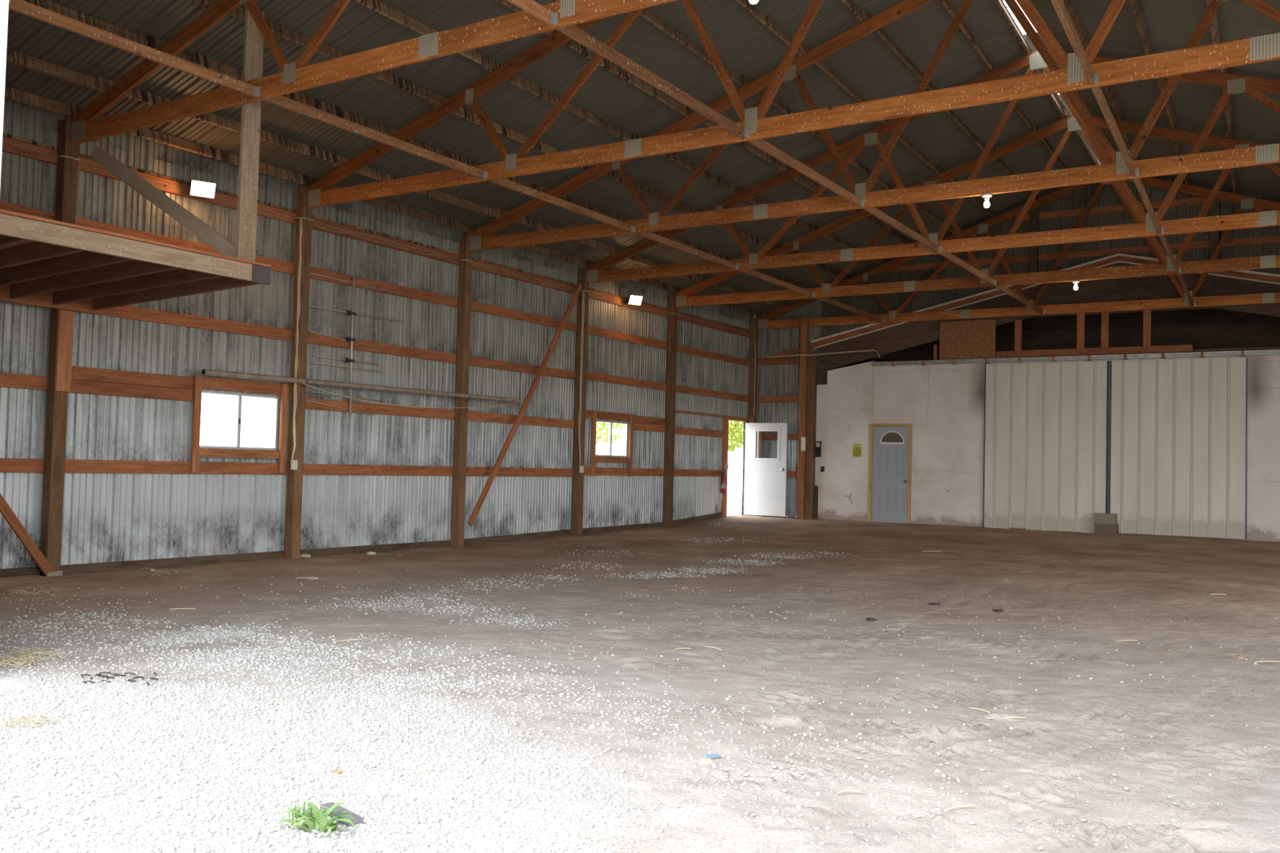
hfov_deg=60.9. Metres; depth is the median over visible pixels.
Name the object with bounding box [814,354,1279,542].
wall partition
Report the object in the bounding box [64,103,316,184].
purlin
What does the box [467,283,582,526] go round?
diagonal brace
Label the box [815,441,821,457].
wall telephone
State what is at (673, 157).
purlin
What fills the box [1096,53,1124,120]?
purlin
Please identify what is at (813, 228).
purlin
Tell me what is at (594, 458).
window
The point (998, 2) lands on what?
purlin
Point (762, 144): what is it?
brace
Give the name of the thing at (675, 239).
purlin
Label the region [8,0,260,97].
wooden beam
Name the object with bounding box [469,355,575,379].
beam
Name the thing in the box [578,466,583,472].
outlet box
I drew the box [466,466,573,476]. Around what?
wall girt
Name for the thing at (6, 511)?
diagonal brace
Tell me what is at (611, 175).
purlin
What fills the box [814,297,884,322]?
brace
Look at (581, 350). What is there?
cable
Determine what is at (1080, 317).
stud
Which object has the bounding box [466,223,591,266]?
purlin
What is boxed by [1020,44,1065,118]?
purlin
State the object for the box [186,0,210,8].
purlin
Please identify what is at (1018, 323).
stud
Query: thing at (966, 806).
stalk
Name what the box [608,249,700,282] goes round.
purlin
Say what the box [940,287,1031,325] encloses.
sheet
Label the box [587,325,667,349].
beam
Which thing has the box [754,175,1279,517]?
wall
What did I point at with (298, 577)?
paper scrap
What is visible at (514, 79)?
purlin
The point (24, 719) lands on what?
straw
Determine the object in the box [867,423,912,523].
door
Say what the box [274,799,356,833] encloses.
weed
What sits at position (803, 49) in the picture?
purlin
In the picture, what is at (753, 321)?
wall post
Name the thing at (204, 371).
pipe
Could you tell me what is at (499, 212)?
purlin
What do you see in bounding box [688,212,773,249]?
purlin
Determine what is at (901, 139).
purlin
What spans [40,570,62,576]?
footing
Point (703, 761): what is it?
chip
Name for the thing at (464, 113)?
purlin
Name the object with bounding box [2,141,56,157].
cable
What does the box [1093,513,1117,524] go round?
concrete block
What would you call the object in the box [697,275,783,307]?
purlin
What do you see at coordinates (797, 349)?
brace
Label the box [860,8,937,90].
purlin
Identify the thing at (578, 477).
wall post
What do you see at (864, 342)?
sheet
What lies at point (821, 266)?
purlin
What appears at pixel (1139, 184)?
brace
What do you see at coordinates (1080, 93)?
purlin
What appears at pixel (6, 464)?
beam
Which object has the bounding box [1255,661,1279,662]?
stalk
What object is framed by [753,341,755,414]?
cable
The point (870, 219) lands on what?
purlin
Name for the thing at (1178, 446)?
door
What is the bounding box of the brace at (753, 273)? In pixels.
[738,269,815,297]
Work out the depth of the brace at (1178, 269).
15.37 m
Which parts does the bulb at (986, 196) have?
bulb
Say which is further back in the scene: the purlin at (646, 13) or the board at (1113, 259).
the board at (1113, 259)
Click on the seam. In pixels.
(1255, 361)
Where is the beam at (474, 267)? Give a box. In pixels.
[471,258,577,293]
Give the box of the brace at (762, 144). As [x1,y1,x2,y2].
[747,138,864,207]
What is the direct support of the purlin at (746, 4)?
on the roof truss at (1071, 77)
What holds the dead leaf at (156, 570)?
on the floor
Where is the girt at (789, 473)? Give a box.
[786,471,795,477]
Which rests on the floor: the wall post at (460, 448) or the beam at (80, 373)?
the wall post at (460, 448)
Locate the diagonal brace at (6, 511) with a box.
[0,493,53,574]
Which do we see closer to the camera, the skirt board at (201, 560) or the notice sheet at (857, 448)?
the skirt board at (201, 560)
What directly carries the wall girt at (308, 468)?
attached to the wall at (107, 517)
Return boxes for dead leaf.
[155,568,166,572]
[329,768,343,775]
[1231,653,1244,659]
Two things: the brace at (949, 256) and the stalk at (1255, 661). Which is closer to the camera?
the stalk at (1255, 661)
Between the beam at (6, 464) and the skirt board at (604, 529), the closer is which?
the beam at (6, 464)
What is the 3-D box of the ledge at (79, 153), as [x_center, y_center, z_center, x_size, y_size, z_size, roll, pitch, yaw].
[-5.128,-2.778,12.509,0.037,0.030,3.046,0,-2,32]
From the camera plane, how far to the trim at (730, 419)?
23.96 m
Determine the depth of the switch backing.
23.76 m
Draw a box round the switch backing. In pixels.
[795,462,797,478]
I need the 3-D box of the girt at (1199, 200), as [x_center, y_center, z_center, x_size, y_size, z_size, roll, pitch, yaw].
[9.134,-4.152,20.711,3.800,0.130,0.016,0,-2,32]
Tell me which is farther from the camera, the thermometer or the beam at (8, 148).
the thermometer
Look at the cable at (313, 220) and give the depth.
14.97 m
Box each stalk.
[168,608,195,609]
[333,639,362,641]
[410,768,443,773]
[836,790,860,794]
[943,804,976,812]
[968,706,991,713]
[987,716,1026,719]
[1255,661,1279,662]
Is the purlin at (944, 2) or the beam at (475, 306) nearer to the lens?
the purlin at (944, 2)
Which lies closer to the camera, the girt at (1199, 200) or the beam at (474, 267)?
the beam at (474, 267)
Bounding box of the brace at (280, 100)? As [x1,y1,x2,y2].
[262,95,487,179]
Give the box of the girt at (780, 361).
[760,356,799,364]
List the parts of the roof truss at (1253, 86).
gusset plate, gusset plate, gusset plate, gusset plate, gusset plate, gusset plate, gusset plate, gusset plate, gusset plate, gusset plate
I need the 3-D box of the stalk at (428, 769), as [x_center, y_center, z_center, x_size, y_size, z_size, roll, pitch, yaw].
[-0.866,1.395,4.420,0.133,0.006,0.025,2,-2,-23]
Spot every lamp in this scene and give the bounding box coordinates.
[190,179,216,198]
[625,295,642,305]
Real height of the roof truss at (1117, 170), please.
2.715 m
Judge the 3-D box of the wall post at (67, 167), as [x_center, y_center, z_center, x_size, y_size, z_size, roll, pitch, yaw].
[-5.922,-0.687,11.097,0.140,4.904,0.140,0,-2,32]
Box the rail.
[675,409,751,420]
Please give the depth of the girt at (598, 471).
20.10 m
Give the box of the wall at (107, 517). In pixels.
[0,97,754,568]
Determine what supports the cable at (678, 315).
attached to the girt at (725, 329)
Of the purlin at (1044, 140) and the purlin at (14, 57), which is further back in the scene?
the purlin at (1044, 140)
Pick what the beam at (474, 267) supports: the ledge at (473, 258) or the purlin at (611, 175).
the ledge at (473, 258)
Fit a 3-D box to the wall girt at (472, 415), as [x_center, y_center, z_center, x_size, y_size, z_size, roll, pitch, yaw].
[-1.929,-0.105,17.572,0.037,0.140,3.046,0,-2,32]
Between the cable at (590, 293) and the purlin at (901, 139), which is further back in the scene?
the cable at (590, 293)
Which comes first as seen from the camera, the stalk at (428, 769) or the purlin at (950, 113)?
the stalk at (428, 769)
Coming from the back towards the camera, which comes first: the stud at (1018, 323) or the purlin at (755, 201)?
the stud at (1018, 323)
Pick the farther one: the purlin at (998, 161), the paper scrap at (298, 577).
the purlin at (998, 161)
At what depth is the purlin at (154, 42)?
11.78 m
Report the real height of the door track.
0.097 m
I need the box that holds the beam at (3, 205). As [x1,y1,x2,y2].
[0,200,54,220]
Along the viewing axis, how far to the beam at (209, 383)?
13.04 m
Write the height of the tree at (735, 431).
5.580 m
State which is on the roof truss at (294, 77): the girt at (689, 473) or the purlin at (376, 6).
the purlin at (376, 6)
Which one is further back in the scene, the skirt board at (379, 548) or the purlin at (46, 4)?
the skirt board at (379, 548)
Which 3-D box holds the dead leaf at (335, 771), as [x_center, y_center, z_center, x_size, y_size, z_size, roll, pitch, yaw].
[-1.234,1.406,4.421,0.050,0.018,0.052,0,-2,32]
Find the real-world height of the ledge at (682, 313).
0.030 m
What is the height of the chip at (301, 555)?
0.050 m
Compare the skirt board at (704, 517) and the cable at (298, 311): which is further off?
the skirt board at (704, 517)
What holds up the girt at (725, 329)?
attached to the wall at (107, 517)
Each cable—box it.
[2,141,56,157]
[56,155,79,160]
[77,164,295,221]
[78,160,295,217]
[290,217,302,462]
[295,217,313,221]
[313,220,458,259]
[472,264,574,292]
[578,290,584,468]
[588,293,666,315]
[590,293,667,313]
[678,315,750,334]
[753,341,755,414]
[754,349,879,358]
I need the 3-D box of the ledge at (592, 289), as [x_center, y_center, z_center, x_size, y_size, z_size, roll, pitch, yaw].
[-0.239,-2.379,20.233,0.037,0.030,3.046,0,-2,32]
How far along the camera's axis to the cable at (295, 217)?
13.69 m
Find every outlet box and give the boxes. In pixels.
[290,460,297,470]
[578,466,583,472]
[724,463,728,469]
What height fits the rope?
0.233 m
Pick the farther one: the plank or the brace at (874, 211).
the brace at (874, 211)
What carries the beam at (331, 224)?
attached to the wall at (107, 517)
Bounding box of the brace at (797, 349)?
[760,347,799,362]
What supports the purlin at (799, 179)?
on the roof truss at (683, 299)
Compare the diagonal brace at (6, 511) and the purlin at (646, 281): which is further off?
the purlin at (646, 281)
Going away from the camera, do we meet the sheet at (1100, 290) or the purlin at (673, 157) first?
the purlin at (673, 157)
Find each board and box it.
[0,566,39,577]
[60,551,284,573]
[300,540,450,555]
[463,529,571,545]
[582,522,662,534]
[672,512,722,525]
[810,253,1119,348]
[939,319,995,359]
[1119,253,1279,284]
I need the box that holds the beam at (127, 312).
[74,305,292,341]
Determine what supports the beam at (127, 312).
attached to the wall at (107, 517)
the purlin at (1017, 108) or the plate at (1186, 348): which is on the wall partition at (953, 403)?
the plate at (1186, 348)
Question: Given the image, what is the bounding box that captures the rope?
[302,382,518,409]
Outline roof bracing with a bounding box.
[4,0,1279,316]
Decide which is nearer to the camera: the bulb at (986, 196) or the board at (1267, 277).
the bulb at (986, 196)
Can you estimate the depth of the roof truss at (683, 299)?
17.99 m
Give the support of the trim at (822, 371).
attached to the wall partition at (953, 403)
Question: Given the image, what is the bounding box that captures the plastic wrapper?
[704,754,720,758]
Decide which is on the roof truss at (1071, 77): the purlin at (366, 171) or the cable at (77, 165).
the purlin at (366, 171)
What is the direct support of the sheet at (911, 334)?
attached to the wall at (1079, 199)
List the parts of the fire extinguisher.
tank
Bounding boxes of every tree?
[595,421,625,449]
[728,420,743,452]
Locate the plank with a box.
[54,309,74,391]
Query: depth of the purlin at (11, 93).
10.81 m
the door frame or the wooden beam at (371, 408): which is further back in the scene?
the door frame
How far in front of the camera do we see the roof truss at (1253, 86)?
15.31 m
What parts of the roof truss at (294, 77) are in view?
gusset plate, gusset plate, gusset plate, gusset plate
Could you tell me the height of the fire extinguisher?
0.605 m
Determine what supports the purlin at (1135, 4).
on the roof truss at (1253, 86)
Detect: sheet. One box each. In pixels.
[818,331,875,368]
[851,443,862,457]
[874,320,940,357]
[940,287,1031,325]
[1031,262,1119,317]
[1119,262,1214,312]
[1214,275,1279,316]
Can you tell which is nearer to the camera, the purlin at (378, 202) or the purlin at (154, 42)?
the purlin at (154, 42)
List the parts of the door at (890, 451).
casing, casing, pane, fanlight frame, casing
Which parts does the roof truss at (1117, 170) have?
gusset plate, gusset plate, gusset plate, gusset plate, gusset plate, gusset plate, gusset plate, gusset plate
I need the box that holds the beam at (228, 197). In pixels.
[77,155,296,224]
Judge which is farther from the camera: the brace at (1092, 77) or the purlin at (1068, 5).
the purlin at (1068, 5)
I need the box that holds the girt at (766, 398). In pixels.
[759,395,799,402]
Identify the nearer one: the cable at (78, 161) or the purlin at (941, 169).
the cable at (78, 161)
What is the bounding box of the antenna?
[305,272,403,415]
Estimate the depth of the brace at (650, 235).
15.98 m
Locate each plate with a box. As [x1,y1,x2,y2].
[820,466,824,471]
[995,344,1192,357]
[1192,346,1279,351]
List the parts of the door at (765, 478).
window trim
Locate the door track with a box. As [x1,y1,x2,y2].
[871,349,1279,366]
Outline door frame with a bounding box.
[1106,360,1111,513]
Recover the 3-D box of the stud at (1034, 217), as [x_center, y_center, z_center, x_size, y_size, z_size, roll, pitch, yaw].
[7.781,-3.686,21.473,0.140,1.458,0.100,0,-2,32]
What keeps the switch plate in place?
attached to the wall partition at (953, 403)
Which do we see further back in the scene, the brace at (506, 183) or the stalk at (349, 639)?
the brace at (506, 183)
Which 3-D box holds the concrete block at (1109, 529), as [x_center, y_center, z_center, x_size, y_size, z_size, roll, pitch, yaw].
[8.687,1.912,20.278,0.385,0.193,0.200,0,-2,32]
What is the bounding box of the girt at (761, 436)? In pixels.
[758,433,798,439]
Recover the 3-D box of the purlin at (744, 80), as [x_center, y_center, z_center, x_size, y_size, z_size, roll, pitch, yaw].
[2.146,-4.350,15.218,0.070,0.122,3.260,0,-2,31]
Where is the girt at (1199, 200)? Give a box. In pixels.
[1017,196,1224,221]
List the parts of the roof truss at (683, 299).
gusset plate, gusset plate, gusset plate, gusset plate, gusset plate, gusset plate, gusset plate, gusset plate, gusset plate, gusset plate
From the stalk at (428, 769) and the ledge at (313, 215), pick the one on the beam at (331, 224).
the ledge at (313, 215)
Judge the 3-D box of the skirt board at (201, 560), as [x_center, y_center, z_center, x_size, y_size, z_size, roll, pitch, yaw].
[-5.239,1.625,12.352,0.038,0.272,3.046,0,-2,32]
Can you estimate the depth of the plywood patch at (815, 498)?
23.60 m
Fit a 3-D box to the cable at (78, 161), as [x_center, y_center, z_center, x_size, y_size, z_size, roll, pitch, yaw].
[-5.108,-2.698,12.492,0.011,0.039,2.891,0,-2,32]
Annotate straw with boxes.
[0,568,191,729]
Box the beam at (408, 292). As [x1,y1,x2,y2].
[310,266,457,307]
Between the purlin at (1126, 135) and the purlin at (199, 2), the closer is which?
the purlin at (199, 2)
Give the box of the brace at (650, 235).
[635,231,738,269]
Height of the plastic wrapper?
0.017 m
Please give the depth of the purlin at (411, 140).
14.02 m
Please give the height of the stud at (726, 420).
2.253 m
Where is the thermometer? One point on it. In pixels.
(802, 438)
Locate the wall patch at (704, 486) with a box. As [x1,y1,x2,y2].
[695,476,715,516]
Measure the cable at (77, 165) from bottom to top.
0.036 m
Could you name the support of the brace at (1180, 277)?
attached to the roof truss at (683, 299)
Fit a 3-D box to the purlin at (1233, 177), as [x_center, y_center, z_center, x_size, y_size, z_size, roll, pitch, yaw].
[9.774,-4.318,17.970,0.070,0.122,3.863,0,-2,30]
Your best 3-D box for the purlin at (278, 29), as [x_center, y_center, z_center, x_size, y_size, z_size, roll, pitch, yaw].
[-3.118,-3.842,11.298,0.070,0.122,3.260,0,-2,32]
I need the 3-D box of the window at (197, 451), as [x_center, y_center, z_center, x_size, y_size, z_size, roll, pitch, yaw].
[-4.791,-0.004,13.035,0.100,1.110,1.316,0,-2,32]
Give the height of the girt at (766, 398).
0.140 m
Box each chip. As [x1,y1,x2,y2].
[299,554,311,557]
[366,551,375,555]
[699,758,712,764]
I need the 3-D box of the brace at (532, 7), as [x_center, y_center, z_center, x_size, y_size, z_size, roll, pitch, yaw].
[-1.418,-2.995,6.562,0.069,0.089,2.995,0,-2,32]
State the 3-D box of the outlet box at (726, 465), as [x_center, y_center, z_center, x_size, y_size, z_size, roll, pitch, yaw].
[1.872,0.861,23.415,0.056,0.120,0.070,0,-2,32]
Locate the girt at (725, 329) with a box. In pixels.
[677,312,750,337]
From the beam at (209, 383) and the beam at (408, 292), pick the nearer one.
the beam at (209, 383)
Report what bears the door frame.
attached to the wall partition at (953, 403)
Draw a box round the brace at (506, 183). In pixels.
[488,177,635,231]
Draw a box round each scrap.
[295,577,318,578]
[320,802,363,826]
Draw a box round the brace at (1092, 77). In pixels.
[1050,0,1098,84]
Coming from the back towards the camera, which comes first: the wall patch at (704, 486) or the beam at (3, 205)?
the wall patch at (704, 486)
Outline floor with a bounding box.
[0,514,1279,852]
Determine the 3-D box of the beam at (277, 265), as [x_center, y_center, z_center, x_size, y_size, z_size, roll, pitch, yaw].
[-5.146,-2.049,12.483,0.037,0.140,3.046,0,-2,32]
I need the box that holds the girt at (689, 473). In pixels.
[673,469,723,476]
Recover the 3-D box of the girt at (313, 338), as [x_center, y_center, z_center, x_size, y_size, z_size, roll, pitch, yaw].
[-3.538,-1.077,15.028,0.037,0.140,3.046,0,-2,32]
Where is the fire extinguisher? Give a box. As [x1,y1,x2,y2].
[720,472,725,500]
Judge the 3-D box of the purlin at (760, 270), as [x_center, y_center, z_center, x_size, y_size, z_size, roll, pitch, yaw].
[2.822,-3.044,22.304,0.070,0.122,3.860,0,-2,32]
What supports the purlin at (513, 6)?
on the roof truss at (294, 77)
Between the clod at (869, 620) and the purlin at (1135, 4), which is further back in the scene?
the purlin at (1135, 4)
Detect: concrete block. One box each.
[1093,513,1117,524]
[1094,523,1118,534]
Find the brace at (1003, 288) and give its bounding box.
[995,285,1044,314]
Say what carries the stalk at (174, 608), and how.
on the floor
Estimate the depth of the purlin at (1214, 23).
12.53 m
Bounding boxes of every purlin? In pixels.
[4,85,79,117]
[6,48,106,92]
[23,0,147,45]
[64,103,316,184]
[96,75,349,165]
[146,35,396,135]
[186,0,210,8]
[202,0,446,104]
[302,174,471,231]
[332,163,498,217]
[353,0,501,70]
[405,137,538,190]
[430,101,588,170]
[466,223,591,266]
[484,66,633,140]
[493,207,619,253]
[497,0,557,33]
[537,183,658,233]
[544,31,688,116]
[584,164,699,213]
[584,259,679,293]
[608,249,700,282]
[631,132,742,193]
[639,8,745,86]
[657,231,732,259]
[674,286,761,316]
[684,105,788,171]
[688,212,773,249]
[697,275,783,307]
[733,191,813,232]
[735,0,803,55]
[739,73,837,146]
[752,268,811,288]
[771,243,848,279]
[778,168,853,213]
[799,43,887,123]
[809,223,883,265]
[840,0,865,22]
[841,152,894,189]
[852,208,914,243]
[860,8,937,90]
[878,120,941,174]
[893,185,955,233]
[937,164,995,217]
[940,0,995,71]
[945,109,985,151]
[984,62,1035,132]
[984,143,1035,199]
[995,0,1030,53]
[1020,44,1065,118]
[1031,122,1066,168]
[1062,0,1089,50]
[1062,108,1097,164]
[1075,89,1092,114]
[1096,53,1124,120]
[1115,115,1141,160]
[1128,0,1153,54]
[1153,52,1177,129]
[1168,122,1190,184]
[1206,0,1220,72]
[1219,66,1234,138]
[1225,130,1237,193]
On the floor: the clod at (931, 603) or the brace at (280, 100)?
the clod at (931, 603)
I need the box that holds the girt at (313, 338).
[307,332,456,363]
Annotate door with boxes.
[742,422,787,517]
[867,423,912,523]
[982,360,1108,533]
[1109,356,1247,539]
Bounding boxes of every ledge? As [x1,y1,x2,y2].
[2,133,57,150]
[78,152,296,213]
[312,214,459,255]
[472,257,577,286]
[589,287,668,310]
[677,311,750,331]
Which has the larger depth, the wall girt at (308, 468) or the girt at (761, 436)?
the girt at (761, 436)
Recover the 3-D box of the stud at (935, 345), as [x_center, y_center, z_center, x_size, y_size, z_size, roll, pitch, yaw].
[6.085,-1.523,22.421,0.070,0.315,0.038,0,-2,32]
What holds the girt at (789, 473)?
attached to the wall at (1079, 199)
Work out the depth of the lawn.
35.54 m
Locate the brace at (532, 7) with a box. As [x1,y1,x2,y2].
[506,0,557,26]
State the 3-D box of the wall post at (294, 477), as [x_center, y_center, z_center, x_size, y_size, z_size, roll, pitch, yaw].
[-4.292,-0.553,13.671,0.140,4.905,0.140,0,-2,32]
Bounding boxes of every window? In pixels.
[190,375,288,473]
[591,410,633,476]
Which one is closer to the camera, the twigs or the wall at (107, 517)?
the twigs
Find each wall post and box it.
[39,118,79,576]
[283,186,312,559]
[450,234,472,546]
[571,267,589,535]
[662,293,677,527]
[748,317,758,422]
[796,320,808,519]
[804,350,817,519]
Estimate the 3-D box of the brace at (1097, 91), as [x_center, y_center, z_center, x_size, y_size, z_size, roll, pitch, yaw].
[4.420,-2.722,10.075,0.069,0.089,3.004,0,-2,30]
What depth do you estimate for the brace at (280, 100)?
10.71 m
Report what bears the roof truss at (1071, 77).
on the wall post at (294, 477)
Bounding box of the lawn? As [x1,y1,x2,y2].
[726,492,742,515]
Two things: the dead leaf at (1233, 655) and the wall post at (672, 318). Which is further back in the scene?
the wall post at (672, 318)
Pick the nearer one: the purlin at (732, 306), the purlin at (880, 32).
the purlin at (880, 32)
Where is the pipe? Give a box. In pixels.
[201,368,520,402]
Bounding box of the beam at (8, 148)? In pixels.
[2,136,57,164]
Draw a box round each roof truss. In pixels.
[70,0,676,144]
[306,0,1279,208]
[468,0,1279,251]
[586,48,1279,283]
[675,114,1279,306]
[758,177,1279,328]
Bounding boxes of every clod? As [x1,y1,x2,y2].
[866,617,876,622]
[928,602,941,605]
[992,608,1003,612]
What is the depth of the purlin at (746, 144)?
16.01 m
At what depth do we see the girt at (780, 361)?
24.28 m
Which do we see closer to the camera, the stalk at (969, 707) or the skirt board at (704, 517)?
the stalk at (969, 707)
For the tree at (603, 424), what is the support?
on the lawn
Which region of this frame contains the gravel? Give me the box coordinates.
[0,520,1279,852]
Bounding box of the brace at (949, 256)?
[939,253,996,284]
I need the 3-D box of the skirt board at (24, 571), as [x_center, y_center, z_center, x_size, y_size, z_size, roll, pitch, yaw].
[-6.869,1.490,9.777,0.038,0.272,3.046,0,-2,32]
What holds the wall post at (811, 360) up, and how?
on the floor
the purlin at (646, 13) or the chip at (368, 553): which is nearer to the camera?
the purlin at (646, 13)
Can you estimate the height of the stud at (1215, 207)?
1.316 m
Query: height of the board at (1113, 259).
1.583 m
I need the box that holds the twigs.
[80,671,158,685]
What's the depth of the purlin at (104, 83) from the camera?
12.07 m
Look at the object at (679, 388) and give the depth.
22.96 m
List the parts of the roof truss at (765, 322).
gusset plate, gusset plate, gusset plate, gusset plate, gusset plate, gusset plate, gusset plate, gusset plate, gusset plate, gusset plate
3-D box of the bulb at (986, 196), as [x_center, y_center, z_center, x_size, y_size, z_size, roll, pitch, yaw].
[3.889,-2.525,12.208,0.114,0.150,0.114,0,-2,32]
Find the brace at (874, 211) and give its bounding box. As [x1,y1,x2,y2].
[862,207,941,252]
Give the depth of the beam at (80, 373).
11.84 m
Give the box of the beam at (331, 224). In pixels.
[311,217,459,265]
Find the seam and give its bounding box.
[867,360,1279,481]
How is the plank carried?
attached to the wall post at (67, 167)
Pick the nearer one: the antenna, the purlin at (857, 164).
the antenna
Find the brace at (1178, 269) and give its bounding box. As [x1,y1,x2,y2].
[1159,235,1181,273]
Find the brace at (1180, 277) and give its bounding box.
[1177,274,1195,306]
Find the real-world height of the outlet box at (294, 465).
0.120 m
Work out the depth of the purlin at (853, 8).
12.80 m
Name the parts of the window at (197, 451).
frame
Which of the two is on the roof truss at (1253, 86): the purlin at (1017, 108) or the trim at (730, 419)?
the purlin at (1017, 108)
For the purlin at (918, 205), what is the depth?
20.79 m
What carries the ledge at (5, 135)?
on the beam at (8, 148)
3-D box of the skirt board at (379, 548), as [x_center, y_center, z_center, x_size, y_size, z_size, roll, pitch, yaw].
[-3.610,1.760,14.927,0.038,0.272,3.046,0,-2,32]
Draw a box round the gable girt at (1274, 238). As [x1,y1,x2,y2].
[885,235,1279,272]
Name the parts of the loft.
hanger post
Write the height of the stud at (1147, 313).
0.835 m
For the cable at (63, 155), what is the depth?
11.11 m
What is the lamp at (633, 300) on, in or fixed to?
attached to the beam at (590, 291)
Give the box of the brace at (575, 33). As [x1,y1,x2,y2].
[556,25,749,138]
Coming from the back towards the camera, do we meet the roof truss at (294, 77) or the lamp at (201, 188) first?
the lamp at (201, 188)
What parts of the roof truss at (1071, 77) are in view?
gusset plate, gusset plate, gusset plate, gusset plate, gusset plate, gusset plate, gusset plate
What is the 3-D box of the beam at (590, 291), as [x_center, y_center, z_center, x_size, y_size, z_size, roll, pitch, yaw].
[-0.241,-2.289,20.230,0.037,0.140,3.046,0,-2,32]
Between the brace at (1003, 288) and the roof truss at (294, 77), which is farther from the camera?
the brace at (1003, 288)
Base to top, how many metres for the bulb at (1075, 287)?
0.150 m
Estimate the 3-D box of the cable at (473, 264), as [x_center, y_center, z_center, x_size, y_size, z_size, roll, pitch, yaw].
[-1.850,-2.391,17.640,0.011,0.043,2.890,0,-2,32]
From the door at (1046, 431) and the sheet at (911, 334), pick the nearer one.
the door at (1046, 431)
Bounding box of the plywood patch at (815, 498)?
[813,485,817,519]
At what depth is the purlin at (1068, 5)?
13.71 m
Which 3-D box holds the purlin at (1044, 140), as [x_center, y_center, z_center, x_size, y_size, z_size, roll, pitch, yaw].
[7.436,-4.833,19.476,0.070,0.122,3.861,0,-2,31]
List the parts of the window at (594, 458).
frame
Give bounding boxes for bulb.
[748,0,758,4]
[982,193,991,208]
[1071,280,1079,290]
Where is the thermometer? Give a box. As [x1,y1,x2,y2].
[800,436,805,451]
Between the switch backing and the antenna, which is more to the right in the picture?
the switch backing
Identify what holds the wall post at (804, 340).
on the floor
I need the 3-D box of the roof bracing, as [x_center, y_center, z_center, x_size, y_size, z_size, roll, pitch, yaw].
[4.342,-4.154,12.479,16.742,2.663,19.323,0,-2,32]
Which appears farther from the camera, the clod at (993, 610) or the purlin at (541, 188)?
the purlin at (541, 188)
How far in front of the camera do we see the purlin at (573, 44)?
13.07 m
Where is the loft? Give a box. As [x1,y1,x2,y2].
[0,6,271,314]
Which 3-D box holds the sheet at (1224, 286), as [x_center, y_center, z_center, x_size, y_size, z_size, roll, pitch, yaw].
[11.434,-2.234,19.112,2.395,1.185,0.015,0,-2,32]
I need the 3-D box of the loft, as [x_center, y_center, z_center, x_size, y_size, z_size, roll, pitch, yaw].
[-5.373,-2.539,9.261,2.734,2.602,3.345,0,-2,32]
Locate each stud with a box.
[720,417,728,517]
[933,344,937,359]
[1014,320,1022,357]
[1030,207,1039,272]
[1076,312,1084,355]
[1101,311,1109,355]
[1142,309,1151,353]
[1209,199,1219,259]
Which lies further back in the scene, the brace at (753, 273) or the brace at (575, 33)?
the brace at (753, 273)
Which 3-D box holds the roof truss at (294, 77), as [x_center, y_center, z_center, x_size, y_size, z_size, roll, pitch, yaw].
[0.781,-4.223,7.037,15.548,2.715,0.048,0,-2,32]
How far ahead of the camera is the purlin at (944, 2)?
14.19 m
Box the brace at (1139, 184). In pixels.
[1133,177,1164,234]
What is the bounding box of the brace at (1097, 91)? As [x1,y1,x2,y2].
[1091,86,1138,176]
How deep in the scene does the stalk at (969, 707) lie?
5.88 m
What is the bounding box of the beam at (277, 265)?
[75,217,294,275]
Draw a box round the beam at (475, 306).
[471,301,577,331]
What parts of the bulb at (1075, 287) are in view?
bulb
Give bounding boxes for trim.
[0,0,8,187]
[728,417,747,422]
[817,367,829,384]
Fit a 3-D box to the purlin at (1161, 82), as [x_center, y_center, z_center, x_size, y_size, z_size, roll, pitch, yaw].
[7.470,-4.709,15.480,0.070,0.122,3.262,0,-2,30]
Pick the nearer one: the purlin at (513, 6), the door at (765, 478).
the purlin at (513, 6)
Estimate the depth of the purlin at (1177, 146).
18.03 m
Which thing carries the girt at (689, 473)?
attached to the wall at (107, 517)
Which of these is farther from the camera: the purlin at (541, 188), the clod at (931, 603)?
the purlin at (541, 188)
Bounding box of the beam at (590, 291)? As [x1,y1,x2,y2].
[588,289,668,317]

